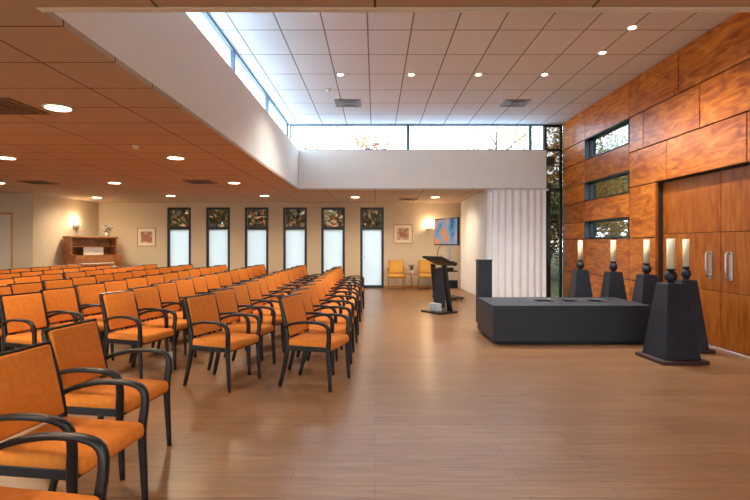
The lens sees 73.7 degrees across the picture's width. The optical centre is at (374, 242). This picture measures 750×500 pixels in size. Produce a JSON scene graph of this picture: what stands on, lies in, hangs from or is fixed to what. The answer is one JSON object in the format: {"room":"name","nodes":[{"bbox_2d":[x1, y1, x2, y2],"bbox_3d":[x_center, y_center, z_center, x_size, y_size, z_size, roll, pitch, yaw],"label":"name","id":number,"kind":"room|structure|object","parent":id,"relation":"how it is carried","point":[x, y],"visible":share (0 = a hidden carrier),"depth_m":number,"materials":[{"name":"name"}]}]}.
{"room":"funeral chapel","nodes":[
{"label":"funeral chapel","id":0,"kind":"room"},
{"bbox_2d":[0,193,37,268],"bbox_3d":[-9.800,-0.025,13.100,1.800,2.950,0.200,0,0,0],"label":"wall","id":1,"kind":"structure","parent":0,"point":[24,206],"depth_m":13.00,"materials":[{"name":"beige paint"}]},
{"bbox_2d":[0,212,12,269],"bbox_3d":[-9.885,0.326,13.035,0.920,2.242,0.170,0,0,0],"label":"door","id":2,"kind":"structure","parent":1,"relation":"in","point":[6,218],"depth_m":13.00,"materials":[{"name":"brown wood"}]},
{"bbox_2d":[38,194,98,266],"bbox_3d":[-9.000,-0.025,14.750,0.200,2.950,3.100,0,0,0],"label":"wall","id":3,"kind":"structure","parent":0,"point":[57,216],"depth_m":14.10,"materials":[{"name":"beige paint"}]},
{"bbox_2d":[53,12,298,187],"bbox_3d":[-2.035,-1.810,7.655,0.330,0.940,9.690,0,0,0],"label":"wall","id":4,"kind":"structure","parent":0,"point":[169,50],"depth_m":5.10,"materials":[{"name":"white paint"}]},
{"bbox_2d":[201,12,288,137],"bbox_3d":[-2.160,-2.610,7.590,0.060,0.656,9.540,0,0,0],"label":"window","id":5,"kind":"structure","parent":4,"relation":"in","point":[234,55],"depth_m":7.87,"materials":[{"name":"clear glass"}]},
{"bbox_2d":[99,203,460,287],"bbox_3d":[-2.330,-0.025,16.200,13.140,2.950,0.200,0,0,0],"label":"wall","id":6,"kind":"structure","parent":0,"point":[125,218],"depth_m":16.10,"materials":[{"name":"beige paint"}]},
{"bbox_2d":[137,228,155,245],"bbox_3d":[-7.350,-0.190,16.085,0.600,0.600,0.030,0,0,0],"label":"framed picture","id":7,"kind":"object","parent":6,"relation":"attached to","point":[145,236],"visible":1,"depth_m":16.08,"materials":[{"name":"paper"}]},
{"bbox_2d":[167,207,190,266],"bbox_3d":[-6.311,0.151,16.160,0.762,2.594,0.080,0,0,0],"label":"window","id":8,"kind":"structure","parent":6,"relation":"in","point":[178,238],"depth_m":16.15,"materials":[{"name":"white glass"}]},
{"bbox_2d":[206,207,229,269],"bbox_3d":[-5.055,0.151,16.160,0.762,2.594,0.080,0,0,0],"label":"window","id":9,"kind":"structure","parent":6,"relation":"in","point":[217,238],"depth_m":16.15,"materials":[{"name":"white glass"}]},
{"bbox_2d":[245,207,267,273],"bbox_3d":[-3.816,0.151,16.160,0.762,2.594,0.080,0,0,0],"label":"window","id":10,"kind":"structure","parent":6,"relation":"in","point":[256,238],"depth_m":16.15,"materials":[{"name":"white glass"}]},
{"bbox_2d":[283,207,306,281],"bbox_3d":[-2.576,0.151,16.160,0.762,2.594,0.080,0,0,0],"label":"window","id":11,"kind":"structure","parent":6,"relation":"in","point":[294,238],"depth_m":16.15,"materials":[{"name":"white glass"}]},
{"bbox_2d":[321,207,344,276],"bbox_3d":[-1.352,0.151,16.160,0.762,2.594,0.080,0,0,0],"label":"window","id":12,"kind":"structure","parent":6,"relation":"in","point":[332,238],"depth_m":16.15,"materials":[{"name":"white glass"}]},
{"bbox_2d":[360,207,383,287],"bbox_3d":[-0.097,0.151,16.145,0.762,2.594,0.110,0,0,0],"label":"window","id":13,"kind":"structure","parent":6,"relation":"in","point":[371,238],"depth_m":16.15,"materials":[{"name":"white glass"}]},
{"bbox_2d":[393,224,412,243],"bbox_3d":[0.900,-0.290,16.085,0.620,0.620,0.030,0,0,0],"label":"framed picture","id":14,"kind":"object","parent":6,"relation":"attached to","point":[402,233],"visible":1,"depth_m":16.08,"materials":[{"name":"paper"}]},
{"bbox_2d":[0,288,749,499],"bbox_3d":[-2.870,1.510,6.575,15.660,0.120,19.550,0,0,0],"label":"floor","id":15,"kind":"structure","parent":0,"point":[429,407],"depth_m":4.02,"materials":[{"name":"laminate"}]},
{"bbox_2d":[0,278,14,285],"bbox_3d":[-5.449,0.999,7.520,0.603,0.910,0.625,0,0,15],"label":"armchair","id":16,"kind":"object","parent":15,"relation":"on","point":[3,282],"visible":0.08,"depth_m":7.68,"materials":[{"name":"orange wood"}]},
{"bbox_2d":[0,272,21,278],"bbox_3d":[-6.397,0.999,8.985,0.603,0.910,0.625,0,0,18],"label":"armchair","id":17,"kind":"object","parent":15,"relation":"on","point":[18,274],"visible":0.09,"depth_m":9.07,"materials":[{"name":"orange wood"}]},
{"bbox_2d":[0,285,43,351],"bbox_3d":[-4.522,0.999,6.142,0.603,0.910,0.625,0,0,20],"label":"armchair","id":18,"kind":"object","parent":15,"relation":"on","point":[4,290],"visible":0.12,"depth_m":6.35,"materials":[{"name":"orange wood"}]},
{"bbox_2d":[21,271,42,275],"bbox_3d":[-6.399,0.999,9.614,0.603,0.910,0.625,0,0,16],"label":"armchair","id":19,"kind":"object","parent":15,"relation":"on","point":[25,273],"visible":0.09,"depth_m":9.66,"materials":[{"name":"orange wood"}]},
{"bbox_2d":[11,275,65,322],"bbox_3d":[-5.477,0.999,8.142,0.603,0.910,0.625,0,0,20],"label":"armchair","id":20,"kind":"object","parent":15,"relation":"on","point":[22,279],"visible":0.1,"depth_m":8.22,"materials":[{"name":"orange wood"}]},
{"bbox_2d":[7,281,72,350],"bbox_3d":[-4.540,0.999,6.774,0.603,0.910,0.625,0,0,19],"label":"armchair","id":21,"kind":"object","parent":15,"relation":"on","point":[17,288],"visible":0.03,"depth_m":6.84,"materials":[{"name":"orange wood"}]},
{"bbox_2d":[0,291,83,351],"bbox_3d":[-3.582,0.999,5.347,0.603,0.910,0.625,0,0,18],"label":"armchair","id":22,"kind":"object","parent":15,"relation":"on","point":[20,312],"visible":0.62,"depth_m":5.31,"materials":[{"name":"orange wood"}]},
{"bbox_2d":[0,431,109,499],"bbox_3d":[-1.381,0.999,1.743,0.603,0.910,0.625,0,0,8],"label":"armchair","id":23,"kind":"object","parent":15,"relation":"on","point":[100,447],"visible":1,"depth_m":1.96,"materials":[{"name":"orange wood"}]},
{"bbox_2d":[39,273,86,323],"bbox_3d":[-5.486,0.999,8.775,0.603,0.910,0.625,0,0,17],"label":"armchair","id":24,"kind":"object","parent":15,"relation":"on","point":[54,276],"visible":0.09,"depth_m":8.84,"materials":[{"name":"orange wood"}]},
{"bbox_2d":[42,278,100,332],"bbox_3d":[-4.503,0.999,7.406,0.603,0.910,0.625,0,0,21],"label":"armchair","id":25,"kind":"object","parent":15,"relation":"on","point":[57,283],"visible":0.11,"depth_m":7.47,"materials":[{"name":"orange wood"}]},
{"bbox_2d":[0,340,148,499],"bbox_3d":[-1.581,0.999,2.533,0.603,0.910,0.625,0,0,8],"label":"armchair","id":26,"kind":"object","parent":15,"relation":"on","point":[32,392],"visible":0.9,"depth_m":2.52,"materials":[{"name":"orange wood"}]},
{"bbox_2d":[63,271,86,316],"bbox_3d":[-5.450,0.999,9.423,0.603,0.910,0.625,0,0,18],"label":"armchair","id":27,"kind":"object","parent":15,"relation":"on","point":[66,275],"visible":0.13,"depth_m":9.45,"materials":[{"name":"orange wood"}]},
{"bbox_2d":[39,286,113,360],"bbox_3d":[-3.577,0.999,5.992,0.603,0.910,0.625,0,0,15],"label":"armchair","id":28,"kind":"object","parent":15,"relation":"on","point":[62,299],"visible":0.39,"depth_m":6.02,"materials":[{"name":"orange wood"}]},
{"bbox_2d":[74,282,108,354],"bbox_3d":[-3.561,0.999,6.627,0.603,0.910,0.625,0,0,17],"label":"armchair","id":29,"kind":"object","parent":15,"relation":"on","point":[87,294],"visible":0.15,"depth_m":6.60,"materials":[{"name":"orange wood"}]},
{"bbox_2d":[62,236,121,267],"bbox_3d":[-8.200,0.630,14.622,0.720,1.640,1.440,0,0,28],"label":"pipe organ","id":30,"kind":"object","parent":15,"relation":"on","point":[84,250],"visible":0.49,"depth_m":14.63,"materials":[{"name":"brown wood"}]},
{"bbox_2d":[100,223,112,236],"bbox_3d":[-8.107,-0.399,15.128,0.348,0.418,0.348,0,0,-43],"label":"flower vase","id":31,"kind":"object","parent":30,"relation":"on","point":[105,227],"visible":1,"depth_m":15.09,"materials":[{"name":"ceramic"}]},
{"bbox_2d":[83,269,104,275],"bbox_3d":[-5.462,0.999,10.059,0.603,0.910,0.625,0,0,20],"label":"armchair","id":32,"kind":"object","parent":15,"relation":"on","point":[100,271],"visible":0.05,"depth_m":10.13,"materials":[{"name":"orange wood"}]},
{"bbox_2d":[70,276,122,329],"bbox_3d":[-4.497,0.999,8.048,0.603,0.910,0.625,0,0,20],"label":"armchair","id":33,"kind":"object","parent":15,"relation":"on","point":[84,279],"visible":0.09,"depth_m":8.13,"materials":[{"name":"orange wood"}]},
{"bbox_2d":[90,273,114,282],"bbox_3d":[-4.518,0.999,8.672,0.603,0.910,0.625,0,0,18],"label":"armchair","id":34,"kind":"object","parent":15,"relation":"on","point":[100,277],"visible":0.1,"depth_m":8.75,"materials":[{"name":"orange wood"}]},
{"bbox_2d":[41,318,171,480],"bbox_3d":[-1.791,0.999,3.363,0.603,0.910,0.625,0,0,8],"label":"armchair","id":35,"kind":"object","parent":15,"relation":"on","point":[78,347],"visible":0.69,"depth_m":3.29,"materials":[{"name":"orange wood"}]},
{"bbox_2d":[100,279,132,346],"bbox_3d":[-3.562,0.999,7.252,0.603,0.910,0.625,0,0,16],"label":"armchair","id":36,"kind":"object","parent":15,"relation":"on","point":[112,285],"visible":0.16,"depth_m":7.30,"materials":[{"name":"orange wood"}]},
{"bbox_2d":[113,271,132,279],"bbox_3d":[-4.497,0.999,9.323,0.603,0.910,0.625,0,0,17],"label":"armchair","id":37,"kind":"object","parent":15,"relation":"on","point":[117,275],"visible":0.09,"depth_m":9.36,"materials":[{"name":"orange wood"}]},
{"bbox_2d":[99,290,176,378],"bbox_3d":[-2.632,0.999,5.547,0.603,0.910,0.625,0,0,17],"label":"armchair","id":38,"kind":"object","parent":15,"relation":"on","point":[119,309],"visible":0.96,"depth_m":5.48,"materials":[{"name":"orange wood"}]},
{"bbox_2d":[124,276,153,328],"bbox_3d":[-3.557,0.999,7.904,0.603,0.910,0.625,0,0,16],"label":"armchair","id":39,"kind":"object","parent":15,"relation":"on","point":[133,282],"visible":0.06,"depth_m":7.95,"materials":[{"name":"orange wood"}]},
{"bbox_2d":[126,270,168,312],"bbox_3d":[-4.532,0.999,9.950,0.603,0.910,0.625,0,0,20],"label":"armchair","id":40,"kind":"object","parent":15,"relation":"on","point":[136,273],"visible":0.09,"depth_m":10.04,"materials":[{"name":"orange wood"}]},
{"bbox_2d":[141,274,167,321],"bbox_3d":[-3.575,0.999,8.530,0.603,0.910,0.625,0,0,20],"label":"armchair","id":41,"kind":"object","parent":15,"relation":"on","point":[156,278],"visible":0.09,"depth_m":8.62,"materials":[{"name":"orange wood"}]},
{"bbox_2d":[129,285,196,362],"bbox_3d":[-2.633,0.999,6.201,0.603,0.910,0.625,0,0,16],"label":"armchair","id":42,"kind":"object","parent":15,"relation":"on","point":[147,297],"visible":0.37,"depth_m":6.18,"materials":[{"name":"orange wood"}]},
{"bbox_2d":[158,272,181,307],"bbox_3d":[-3.563,0.999,9.159,0.603,0.910,0.625,0,0,21],"label":"armchair","id":43,"kind":"object","parent":15,"relation":"on","point":[168,276],"visible":0.07,"depth_m":9.25,"materials":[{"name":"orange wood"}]},
{"bbox_2d":[150,281,210,354],"bbox_3d":[-2.651,0.999,6.824,0.603,0.910,0.625,0,0,17],"label":"armchair","id":44,"kind":"object","parent":15,"relation":"on","point":[169,293],"visible":0.4,"depth_m":6.85,"materials":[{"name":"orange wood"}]},
{"bbox_2d":[171,270,189,278],"bbox_3d":[-3.585,0.999,9.795,0.603,0.910,0.625,0,0,19],"label":"armchair","id":45,"kind":"object","parent":15,"relation":"on","point":[183,274],"visible":0.09,"depth_m":9.91,"materials":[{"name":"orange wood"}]},
{"bbox_2d":[169,278,206,341],"bbox_3d":[-2.664,0.999,7.462,0.603,0.910,0.625,0,0,20],"label":"armchair","id":46,"kind":"object","parent":15,"relation":"on","point":[186,287],"visible":0.17,"depth_m":7.55,"materials":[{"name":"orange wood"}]},
{"bbox_2d":[186,275,217,333],"bbox_3d":[-2.660,0.999,8.087,0.603,0.910,0.625,0,0,16],"label":"armchair","id":47,"kind":"object","parent":15,"relation":"on","point":[200,283],"visible":0.15,"depth_m":8.17,"materials":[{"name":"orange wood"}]},
{"bbox_2d":[200,273,227,324],"bbox_3d":[-2.659,0.999,8.727,0.603,0.910,0.625,0,0,19],"label":"armchair","id":48,"kind":"object","parent":15,"relation":"on","point":[213,281],"visible":0.16,"depth_m":8.81,"materials":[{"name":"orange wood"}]},
{"bbox_2d":[183,293,260,392],"bbox_3d":[-1.592,0.999,5.198,0.603,0.910,0.625,0,0,20],"label":"armchair","id":49,"kind":"object","parent":15,"relation":"on","point":[202,312],"visible":1,"depth_m":5.11,"materials":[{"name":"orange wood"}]},
{"bbox_2d":[215,271,240,316],"bbox_3d":[-2.622,0.999,9.358,0.603,0.910,0.625,0,0,18],"label":"armchair","id":50,"kind":"object","parent":15,"relation":"on","point":[225,278],"visible":0.12,"depth_m":9.44,"materials":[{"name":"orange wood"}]},
{"bbox_2d":[224,269,240,284],"bbox_3d":[-2.638,0.999,10.009,0.603,0.910,0.625,0,0,16],"label":"armchair","id":51,"kind":"object","parent":15,"relation":"on","point":[235,276],"visible":0.11,"depth_m":10.11,"materials":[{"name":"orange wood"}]},
{"bbox_2d":[207,287,275,374],"bbox_3d":[-1.561,0.999,5.840,0.603,0.910,0.625,0,0,19],"label":"armchair","id":52,"kind":"object","parent":15,"relation":"on","point":[226,298],"visible":0.77,"depth_m":5.88,"materials":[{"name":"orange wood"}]},
{"bbox_2d":[233,268,249,281],"bbox_3d":[-2.622,0.999,10.632,0.603,0.910,0.625,0,0,19],"label":"armchair","id":53,"kind":"object","parent":15,"relation":"on","point":[243,272],"visible":0.1,"depth_m":10.72,"materials":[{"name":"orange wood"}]},
{"bbox_2d":[223,283,284,360],"bbox_3d":[-1.566,0.999,6.476,0.603,0.910,0.625,0,0,19],"label":"armchair","id":54,"kind":"object","parent":15,"relation":"on","point":[242,294],"visible":0.49,"depth_m":6.54,"materials":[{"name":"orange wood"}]},
{"bbox_2d":[238,280,292,337],"bbox_3d":[-1.555,0.999,7.116,0.603,0.910,0.625,0,0,20],"label":"armchair","id":55,"kind":"object","parent":15,"relation":"on","point":[254,288],"visible":0.27,"depth_m":7.18,"materials":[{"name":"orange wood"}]},
{"bbox_2d":[249,277,287,309],"bbox_3d":[-1.567,0.999,7.746,0.603,0.910,0.625,0,0,16],"label":"armchair","id":56,"kind":"object","parent":15,"relation":"on","point":[262,280],"visible":0.25,"depth_m":7.86,"materials":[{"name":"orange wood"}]},
{"bbox_2d":[259,274,295,304],"bbox_3d":[-1.559,0.999,8.376,0.603,0.910,0.625,0,0,15],"label":"armchair","id":57,"kind":"object","parent":15,"relation":"on","point":[270,279],"visible":0.28,"depth_m":8.47,"materials":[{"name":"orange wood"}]},
{"bbox_2d":[266,272,301,299],"bbox_3d":[-1.590,0.999,9.014,0.603,0.910,0.625,0,0,16],"label":"armchair","id":58,"kind":"object","parent":15,"relation":"on","point":[277,277],"visible":0.3,"depth_m":9.16,"materials":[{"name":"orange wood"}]},
{"bbox_2d":[273,270,304,294],"bbox_3d":[-1.587,0.999,9.652,0.603,0.910,0.625,0,0,21],"label":"armchair","id":59,"kind":"object","parent":15,"relation":"on","point":[284,276],"visible":0.23,"depth_m":9.78,"materials":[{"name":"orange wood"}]},
{"bbox_2d":[281,269,310,289],"bbox_3d":[-1.562,0.999,10.292,0.603,0.910,0.625,0,0,18],"label":"armchair","id":60,"kind":"object","parent":15,"relation":"on","point":[290,272],"visible":0.19,"depth_m":10.41,"materials":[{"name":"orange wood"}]},
{"bbox_2d":[287,267,314,283],"bbox_3d":[-1.552,0.999,10.917,0.603,0.910,0.625,0,0,17],"label":"armchair","id":61,"kind":"object","parent":15,"relation":"on","point":[295,270],"visible":0.27,"depth_m":11.06,"materials":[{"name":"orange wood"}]},
{"bbox_2d":[278,293,349,391],"bbox_3d":[-0.629,0.999,5.199,0.603,0.910,0.625,0,0,17],"label":"armchair","id":62,"kind":"object","parent":15,"relation":"on","point":[292,309],"visible":1,"depth_m":5.07,"materials":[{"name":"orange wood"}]},
{"bbox_2d":[288,287,351,374],"bbox_3d":[-0.642,0.999,5.843,0.603,0.910,0.625,0,0,19],"label":"armchair","id":63,"kind":"object","parent":15,"relation":"on","point":[335,328],"visible":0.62,"depth_m":5.88,"materials":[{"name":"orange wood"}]},
{"bbox_2d":[296,283,354,360],"bbox_3d":[-0.642,0.999,6.478,0.603,0.910,0.625,0,0,21],"label":"armchair","id":64,"kind":"object","parent":15,"relation":"on","point":[312,288],"visible":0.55,"depth_m":6.59,"materials":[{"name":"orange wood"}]},
{"bbox_2d":[305,280,357,349],"bbox_3d":[-0.623,0.999,7.104,0.603,0.910,0.625,0,0,20],"label":"armchair","id":65,"kind":"object","parent":15,"relation":"on","point":[319,285],"visible":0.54,"depth_m":7.24,"materials":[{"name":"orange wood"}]},
{"bbox_2d":[310,277,358,334],"bbox_3d":[-0.624,0.999,7.754,0.603,0.910,0.625,0,0,20],"label":"armchair","id":66,"kind":"object","parent":15,"relation":"on","point":[324,281],"visible":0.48,"depth_m":7.89,"materials":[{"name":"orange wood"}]},
{"bbox_2d":[315,274,358,304],"bbox_3d":[-0.634,0.999,8.383,0.603,0.910,0.625,0,0,15],"label":"armchair","id":67,"kind":"object","parent":15,"relation":"on","point":[326,276],"visible":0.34,"depth_m":8.54,"materials":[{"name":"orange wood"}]},
{"bbox_2d":[320,272,360,321],"bbox_3d":[-0.617,0.999,9.014,0.603,0.910,0.625,0,0,15],"label":"armchair","id":68,"kind":"object","parent":15,"relation":"on","point":[330,278],"visible":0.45,"depth_m":9.18,"materials":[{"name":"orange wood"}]},
{"bbox_2d":[323,270,360,307],"bbox_3d":[-0.643,0.999,9.659,0.603,0.910,0.625,0,0,19],"label":"armchair","id":69,"kind":"object","parent":15,"relation":"on","point":[332,271],"visible":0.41,"depth_m":9.82,"materials":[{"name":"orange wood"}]},
{"bbox_2d":[326,269,361,312],"bbox_3d":[-0.638,0.999,10.279,0.603,0.910,0.625,0,0,19],"label":"armchair","id":70,"kind":"object","parent":15,"relation":"on","point":[335,270],"visible":0.35,"depth_m":10.43,"materials":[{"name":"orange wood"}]},
{"bbox_2d":[331,267,363,308],"bbox_3d":[-0.605,0.999,10.915,0.603,0.910,0.625,0,0,18],"label":"armchair","id":71,"kind":"object","parent":15,"relation":"on","point":[338,268],"visible":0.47,"depth_m":11.07,"materials":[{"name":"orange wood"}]},
{"bbox_2d":[386,260,406,290],"bbox_3d":[0.660,0.999,15.521,0.625,0.910,0.603,0,0,0],"label":"wooden armchair","id":72,"kind":"object","parent":15,"relation":"on","point":[394,266],"visible":1,"depth_m":15.70,"materials":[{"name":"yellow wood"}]},
{"bbox_2d":[417,260,433,289],"bbox_3d":[1.620,0.999,15.621,0.625,0.910,0.603,0,0,0],"label":"wooden armchair","id":73,"kind":"object","parent":15,"relation":"on","point":[424,269],"visible":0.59,"depth_m":15.80,"materials":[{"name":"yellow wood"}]},
{"bbox_2d":[421,243,457,314],"bbox_3d":[1.340,0.730,10.450,0.500,1.440,0.600,0,0,-35],"label":"lectern","id":74,"kind":"object","parent":15,"relation":"on","point":[439,276],"visible":1,"depth_m":10.36,"materials":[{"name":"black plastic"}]},
{"bbox_2d":[432,217,464,299],"bbox_3d":[1.880,0.405,12.900,0.560,2.090,1.120,0,0,-24],"label":"stand","id":75,"kind":"object","parent":15,"relation":"on","point":[446,230],"visible":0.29,"depth_m":12.78,"materials":[{"name":"black plastic"}]},
{"bbox_2d":[475,259,492,321],"bbox_3d":[1.980,0.875,9.100,0.260,1.150,0.260,0,0,0],"label":"plinth","id":76,"kind":"object","parent":15,"relation":"on","point":[483,266],"visible":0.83,"depth_m":8.98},
{"bbox_2d":[477,297,651,343],"bbox_3d":[2.805,1.166,7.650,2.250,0.568,1.100,0,0,0],"label":"catafalque","id":77,"kind":"object","parent":15,"relation":"on","point":[505,320],"visible":0.96,"depth_m":7.10,"materials":[{"name":"metal"}]},
{"bbox_2d":[568,240,592,296],"bbox_3d":[3.860,0.690,9.400,0.436,1.520,0.436,0,0,0],"label":"pedestal","id":78,"kind":"object","parent":15,"relation":"on","point":[580,284],"visible":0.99,"depth_m":9.28,"materials":[{"name":"stone"}]},
{"bbox_2d":[600,240,626,299],"bbox_3d":[4.170,0.690,8.750,0.436,1.520,0.436,0,0,0],"label":"pedestal","id":79,"kind":"object","parent":15,"relation":"on","point":[613,285],"visible":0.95,"depth_m":8.64,"materials":[{"name":"stone"}]},
{"bbox_2d":[632,239,658,305],"bbox_3d":[4.320,0.690,7.950,0.436,1.520,0.436,0,0,0],"label":"pedestal","id":80,"kind":"object","parent":15,"relation":"on","point":[645,284],"visible":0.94,"depth_m":7.88,"materials":[{"name":"stone"}]},
{"bbox_2d":[635,239,709,365],"bbox_3d":[3.680,0.690,6.220,0.580,1.520,0.580,0,0,-4],"label":"candle stand","id":81,"kind":"object","parent":15,"relation":"on","point":[670,338],"visible":1,"depth_m":6.08,"materials":[{"name":"stone"}]},
{"bbox_2d":[675,239,715,353],"bbox_3d":[4.230,0.690,6.800,0.493,1.520,0.493,0,0,5],"label":"pedestal","id":82,"kind":"object","parent":15,"relation":"on","point":[692,287],"visible":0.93,"depth_m":6.67,"materials":[{"name":"stone"}]},
{"bbox_2d":[0,0,749,202],"bbox_3d":[-2.895,-2.180,6.500,15.610,1.760,19.400,0,0,0],"label":"ceiling","id":83,"kind":"structure","parent":0,"point":[294,57],"depth_m":7.43,"materials":[{"name":"tile"}]},
{"bbox_2d":[0,98,49,114],"bbox_3d":[-3.550,-1.290,4.750,0.560,0.020,0.560,0,0,0],"label":"ceiling vent","id":84,"kind":"object","parent":83,"relation":"in","point":[8,106],"depth_m":4.80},
{"bbox_2d":[41,103,74,111],"bbox_3d":[-3.030,-1.292,4.780,0.275,0.016,0.275,0,0,0],"label":"recessed light","id":85,"kind":"object","parent":83,"relation":"in","point":[50,106],"depth_m":4.74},
{"bbox_2d":[182,180,217,183],"bbox_3d":[-3.700,-1.290,10.600,0.560,0.020,0.560,0,0,0],"label":"ceiling vent","id":86,"kind":"object","parent":83,"relation":"in","point":[189,181],"depth_m":10.52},
{"bbox_2d":[334,99,360,106],"bbox_3d":[-0.567,-2.930,10.500,0.540,0.020,0.540,0,0,0],"label":"ceiling vent","id":87,"kind":"object","parent":83,"relation":"in","point":[338,102],"depth_m":10.42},
{"bbox_2d":[299,150,545,187],"bbox_3d":[1.165,-1.810,12.380,6.070,0.940,0.240,0,0,0],"label":"bulkhead","id":88,"kind":"object","parent":83,"relation":"attached to","point":[317,168],"visible":0.86,"depth_m":12.26,"materials":[{"name":"white paint"}]},
{"bbox_2d":[289,124,544,149],"bbox_3d":[1.040,-2.610,12.410,6.320,0.656,0.060,0,0,0],"label":"window","id":89,"kind":"structure","parent":88,"relation":"attached to","point":[290,125],"depth_m":12.38,"materials":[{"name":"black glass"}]},
{"bbox_2d":[490,189,548,190],"bbox_3d":[3.500,-1.285,12.120,1.400,0.030,0.040,0,0,0],"label":"rail","id":90,"kind":"object","parent":88,"relation":"attached to","point":[490,189],"depth_m":12.10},
{"bbox_2d":[499,99,531,106],"bbox_3d":[2.940,-2.930,10.500,0.540,0.020,0.540,0,0,0],"label":"ceiling vent","id":91,"kind":"object","parent":83,"relation":"in","point":[508,102],"depth_m":10.42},
{"bbox_2d":[492,190,545,296],"bbox_3d":[3.489,0.080,12.120,1.298,2.700,0.120,0,0,0],"label":"curtain","id":92,"kind":"object","parent":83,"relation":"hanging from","point":[518,217],"visible":0.91,"depth_m":12.12,"materials":[{"name":"white fabric"}]},
{"bbox_2d":[461,191,491,294],"bbox_3d":[2.789,0.080,14.004,0.173,2.700,3.571,0,0,-2],"label":"wall","id":93,"kind":"structure","parent":0,"point":[476,212],"depth_m":13.91,"materials":[{"name":"white paint"}]},
{"bbox_2d":[545,125,561,296],"bbox_3d":[4.430,-0.745,12.440,0.440,4.384,0.080,0,0,0],"label":"window","id":94,"kind":"structure","parent":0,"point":[553,133],"depth_m":12.43,"materials":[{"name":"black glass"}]},
{"bbox_2d":[563,12,749,300],"bbox_3d":[4.732,-0.795,4.600,0.245,4.490,15.600,0,0,0],"label":"wall","id":95,"kind":"structure","parent":0,"point":[688,113],"depth_m":8.22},
{"bbox_2d":[584,118,628,159],"bbox_3d":[4.689,-2.040,10.025,0.182,0.454,1.904,0,0,0],"label":"window","id":96,"kind":"structure","parent":95,"relation":"in","point":[588,143],"depth_m":10.38,"materials":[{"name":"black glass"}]},
{"bbox_2d":[584,217,629,238],"bbox_3d":[4.689,-0.280,10.025,0.182,0.374,1.904,0,0,0],"label":"window","id":97,"kind":"structure","parent":95,"relation":"in","point":[588,226],"depth_m":10.58,"materials":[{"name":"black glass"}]},
{"bbox_2d":[584,170,631,200],"bbox_3d":[4.689,-1.120,10.025,0.182,0.394,1.904,0,0,0],"label":"window","id":98,"kind":"structure","parent":95,"relation":"in","point":[588,186],"depth_m":10.44,"materials":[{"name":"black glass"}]},
{"bbox_2d":[663,170,721,347],"bbox_3d":[4.713,0.224,7.530,0.143,2.436,1.372,0,0,0],"label":"door","id":99,"kind":"structure","parent":95,"relation":"in","point":[691,205],"depth_m":7.24,"materials":[{"name":"wood"}]},
{"bbox_2d":[721,164,749,356],"bbox_3d":[4.713,0.224,6.150,0.143,2.436,1.372,0,0,0],"label":"door","id":100,"kind":"structure","parent":95,"relation":"in","point":[735,182],"depth_m":6.56,"materials":[{"name":"wood"}]},
{"bbox_3d":[1.175,-2.140,2.730,6.950,1.600,0.160,0,0,0],"label":"wall","id":101,"kind":"structure","parent":0,"visible":0},
{"bbox_2d":[36,7,749,11],"bbox_3d":[1.390,-1.318,2.785,6.520,0.044,0.050,0,0,0],"label":"trim","id":102,"kind":"structure","parent":101,"relation":"attached to","point":[42,9],"depth_m":2.77,"materials":[{"name":"white paint"}]},
{"label":"outside","id":103,"kind":"structure","parent":0,"visible":0},
{"bbox_2d":[562,253,562,296],"bbox_3d":[0.000,1.820,25.000,120.000,0.460,130.000,0,0,0],"label":"ground","id":104,"kind":"structure","parent":103,"point":[562,253],"depth_m":23.73,"materials":[{"name":"green plant"}]},
{"bbox_2d":[171,210,226,226],"bbox_3d":[-9.986,-1.654,24.753,7.567,6.511,6.601,0,0,-24],"label":"autumn tree","id":105,"kind":"object","parent":104,"relation":"on","point":[179,218],"visible":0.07,"depth_m":23.24,"materials":[{"name":"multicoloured plant"}]},
{"bbox_2d":[213,210,287,226],"bbox_3d":[-5.710,-1.236,24.963,5.619,5.675,5.783,0,0,29],"label":"autumn tree","id":106,"kind":"object","parent":104,"relation":"on","point":[255,217],"visible":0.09,"depth_m":23.50,"materials":[{"name":"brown plant"}]},
{"bbox_2d":[263,141,342,226],"bbox_3d":[-3.340,-1.647,24.779,5.654,6.498,6.818,0,0,5],"label":"autumn tree","id":107,"kind":"object","parent":104,"relation":"on","point":[296,218],"visible":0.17,"depth_m":22.94,"materials":[{"name":"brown plant"}]},
{"bbox_2d":[318,126,385,148],"bbox_3d":[-1.886,-3.168,32.555,5.626,9.529,6.634,0,0,-1],"label":"autumn tree","id":108,"kind":"object","parent":104,"relation":"on","point":[328,127],"visible":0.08,"depth_m":30.99,"materials":[{"name":"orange plant"}]},
{"bbox_2d":[337,137,391,226],"bbox_3d":[0.545,-1.959,24.899,6.612,7.120,5.065,0,0,7],"label":"autumn tree","id":109,"kind":"object","parent":104,"relation":"on","point":[372,217],"visible":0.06,"depth_m":23.94,"materials":[{"name":"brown plant"}]},
{"bbox_2d":[443,126,541,148],"bbox_3d":[6.175,-3.835,27.094,6.900,10.862,7.862,0,0,20],"label":"autumn tree","id":110,"kind":"object","parent":104,"relation":"on","point":[525,134],"visible":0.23,"depth_m":26.89,"materials":[{"name":"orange plant"}]},
{"bbox_2d":[515,131,626,258],"bbox_3d":[10.910,-2.751,25.849,7.780,8.694,6.521,0,0,-28],"label":"autumn tree","id":111,"kind":"object","parent":104,"relation":"on","point":[615,135],"visible":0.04,"depth_m":24.36,"materials":[{"name":"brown plant"}]},
{"bbox_2d":[539,127,627,252],"bbox_3d":[8.450,-1.659,20.223,4.465,6.521,5.883,0,0,38],"label":"autumn tree","id":112,"kind":"object","parent":104,"relation":"on","point":[605,191],"visible":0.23,"depth_m":18.64,"materials":[{"name":"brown plant"}]},
{"bbox_2d":[562,128,627,236],"bbox_3d":[10.171,-2.809,21.302,5.839,8.816,5.948,0,0,16],"label":"autumn tree","id":113,"kind":"object","parent":104,"relation":"on","point":[625,180],"visible":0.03,"depth_m":20.96,"materials":[{"name":"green plant"}]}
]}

